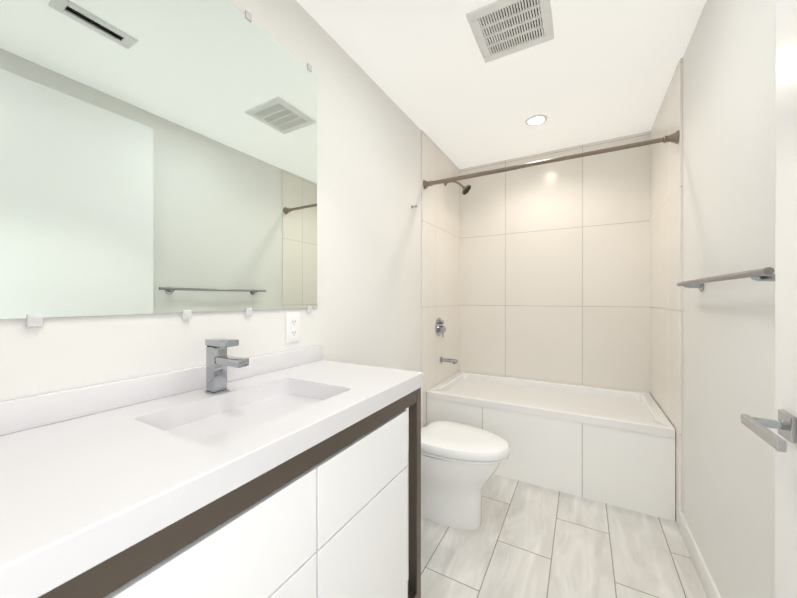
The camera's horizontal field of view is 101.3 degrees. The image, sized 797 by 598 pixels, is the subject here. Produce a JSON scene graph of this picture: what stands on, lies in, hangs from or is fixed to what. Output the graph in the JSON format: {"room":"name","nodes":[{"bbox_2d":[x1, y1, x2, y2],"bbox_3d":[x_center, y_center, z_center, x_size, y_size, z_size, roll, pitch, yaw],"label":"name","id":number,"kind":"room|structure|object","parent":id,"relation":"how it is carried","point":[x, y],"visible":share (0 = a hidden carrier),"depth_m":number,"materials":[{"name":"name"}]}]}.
{"room":"bathroom","nodes":[
{"label":"bathroom","id":0,"kind":"room"},
{"bbox_2d":[0,0,420,401],"bbox_3d":[-0.361,-0.025,1.625,0.100,2.490,3.930,0,0,29],"label":"wall","id":1,"kind":"structure","parent":0,"point":[367,311],"depth_m":1.59,"materials":[{"name":"paint"}]},
{"bbox_2d":[0,0,316,326],"bbox_3d":[-0.604,-0.489,1.080,0.009,1.100,0.945,0,0,29],"label":"mirror","id":2,"kind":"object","parent":1,"relation":"attached to","point":[158,156],"visible":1,"depth_m":0.92,"materials":[{"name":"clear glass"}]},
{"bbox_2d":[286,312,299,342],"bbox_3d":[-0.442,0.118,1.371,0.008,0.126,0.074,0,0,29],"label":"electrical outlet plate","id":3,"kind":"object","parent":1,"relation":"attached to","point":[292,326],"visible":1,"depth_m":1.37,"materials":[{"name":"white plastic"}]},
{"bbox_2d":[421,130,459,426],"bbox_3d":[0.390,-0.027,2.843,0.012,2.490,0.870,0,0,29],"label":"wall tile","id":4,"kind":"structure","parent":1,"relation":"attached to","point":[440,250],"depth_m":2.73,"materials":[{"name":"beige tile"}]},
{"bbox_2d":[435,318,445,336],"bbox_3d":[0.363,0.236,2.726,0.055,0.163,0.156,0,0,29],"label":"shower valve","id":5,"kind":"object","parent":4,"relation":"attached to","point":[440,328],"visible":1,"depth_m":2.71,"materials":[{"name":"silver metal"}]},
{"bbox_2d":[440,356,457,363],"bbox_3d":[0.426,0.518,2.748,0.145,0.060,0.060,0,0,29],"label":"tub spout","id":6,"kind":"object","parent":4,"relation":"attached to","point":[448,360],"visible":1,"depth_m":2.74,"materials":[{"name":"silver metal"}]},
{"bbox_2d":[444,181,470,194],"bbox_3d":[0.508,-0.966,2.803,0.230,0.158,0.096,0,0,29],"label":"shower head","id":7,"kind":"object","parent":4,"relation":"attached to","point":[466,189],"visible":0.83,"depth_m":2.77},
{"bbox_2d":[423,130,678,188],"bbox_3d":[0.850,-0.871,2.122,1.494,0.068,0.068,0,0,29],"label":"shower rail","id":8,"kind":"object","parent":4,"relation":"attached to","point":[673,138],"visible":1,"depth_m":2.03,"materials":[{"name":"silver metal"}]},
{"bbox_2d":[296,0,705,168],"bbox_3d":[0.344,-1.294,1.224,1.720,0.050,3.930,0,0,29],"label":"ceiling","id":9,"kind":"structure","parent":0,"point":[592,71],"depth_m":1.80,"materials":[{"name":"paint"}]},
{"bbox_2d":[466,0,553,62],"bbox_3d":[0.527,-1.263,1.518,0.335,0.012,0.335,0,0,29],"label":"ceiling vent","id":10,"kind":"object","parent":9,"relation":"in","point":[501,28],"visible":1,"depth_m":1.51,"materials":[{"name":"white plastic"}]},
{"bbox_2d":[525,114,547,125],"bbox_3d":[0.978,-1.267,2.319,0.150,0.008,0.150,0,0,29],"label":"recessed light","id":11,"kind":"object","parent":9,"relation":"in","point":[536,119],"visible":1,"depth_m":2.31,"materials":[{"name":"white plastic"}]},
{"bbox_2d":[408,474,706,597],"bbox_3d":[0.344,1.246,1.229,1.720,0.050,3.930,0,0,29],"label":"floor","id":12,"kind":"structure","parent":0,"point":[525,540],"depth_m":1.57,"materials":[{"name":"tile"}]},
{"bbox_2d":[0,345,422,597],"bbox_3d":[-0.414,0.718,0.889,0.528,1.008,1.135,0,0,29],"label":"bathroom vanity","id":13,"kind":"object","parent":12,"relation":"on","point":[283,474],"visible":1,"depth_m":0.69,"materials":[{"name":"white"}]},
{"bbox_2d":[204,338,248,393],"bbox_3d":[-0.506,0.201,0.966,0.152,0.160,0.048,0,0,29],"label":"faucet","id":14,"kind":"object","parent":13,"relation":"on","point":[219,360],"visible":1,"depth_m":0.97,"materials":[{"name":"silver metal"}]},
{"bbox_2d":[405,374,509,529],"bbox_3d":[0.257,0.846,1.869,0.732,0.748,0.376,0,0,29],"label":"toilet","id":15,"kind":"object","parent":12,"relation":"on","point":[460,463],"visible":0.56,"depth_m":1.73,"materials":[{"name":"white ceramic"}]},
{"bbox_2d":[427,371,674,520],"bbox_3d":[1.059,0.963,2.496,1.491,0.510,0.792,0,0,29],"label":"bathtub","id":16,"kind":"object","parent":12,"relation":"on","point":[612,446],"visible":0.73,"depth_m":2.10,"materials":[{"name":"white ceramic"}]},
{"bbox_2d":[682,0,775,597],"bbox_3d":[1.050,-0.023,0.829,0.100,2.490,3.930,0,0,29],"label":"wall","id":17,"kind":"structure","parent":0,"point":[728,227],"depth_m":1.16,"materials":[{"name":"paint"}]},
{"bbox_2d":[650,58,682,527],"bbox_3d":[1.703,-0.026,2.102,0.012,2.490,0.870,0,0,29],"label":"wall tile","id":18,"kind":"structure","parent":17,"relation":"attached to","point":[666,182],"depth_m":1.95,"materials":[{"name":"beige tile"}]},
{"bbox_2d":[679,511,721,597],"bbox_3d":[0.787,1.172,0.480,0.013,0.100,2.859,0,0,29],"label":"baseboard","id":19,"kind":"structure","parent":17,"relation":"attached to","point":[705,577],"depth_m":1.45,"materials":[{"name":"white"}]},
{"bbox_2d":[676,267,774,291],"bbox_3d":[1.135,-0.057,1.157,0.070,0.052,0.855,0,0,29],"label":"towel rail","id":20,"kind":"object","parent":17,"relation":"attached to","point":[764,274],"visible":0.73,"depth_m":0.95,"materials":[{"name":"grey metal"}]},
{"bbox_2d":[741,0,796,597],"bbox_3d":[0.670,0.038,0.417,0.118,2.352,0.823,0,0,29],"label":"door","id":21,"kind":"structure","parent":17,"relation":"in","point":[782,440],"depth_m":0.72,"materials":[{"name":"white wood"}]},
{"bbox_3d":[1.284,-0.027,2.895,1.520,2.490,0.100,0,0,29],"label":"wall","id":22,"kind":"structure","parent":0,"visible":0},
{"bbox_2d":[460,131,649,392],"bbox_3d":[1.257,-0.027,2.846,1.496,2.490,0.012,0,0,29],"label":"wall tile","id":23,"kind":"structure","parent":22,"relation":"attached to","point":[554,271],"depth_m":2.77,"materials":[{"name":"beige tile"}]}
]}

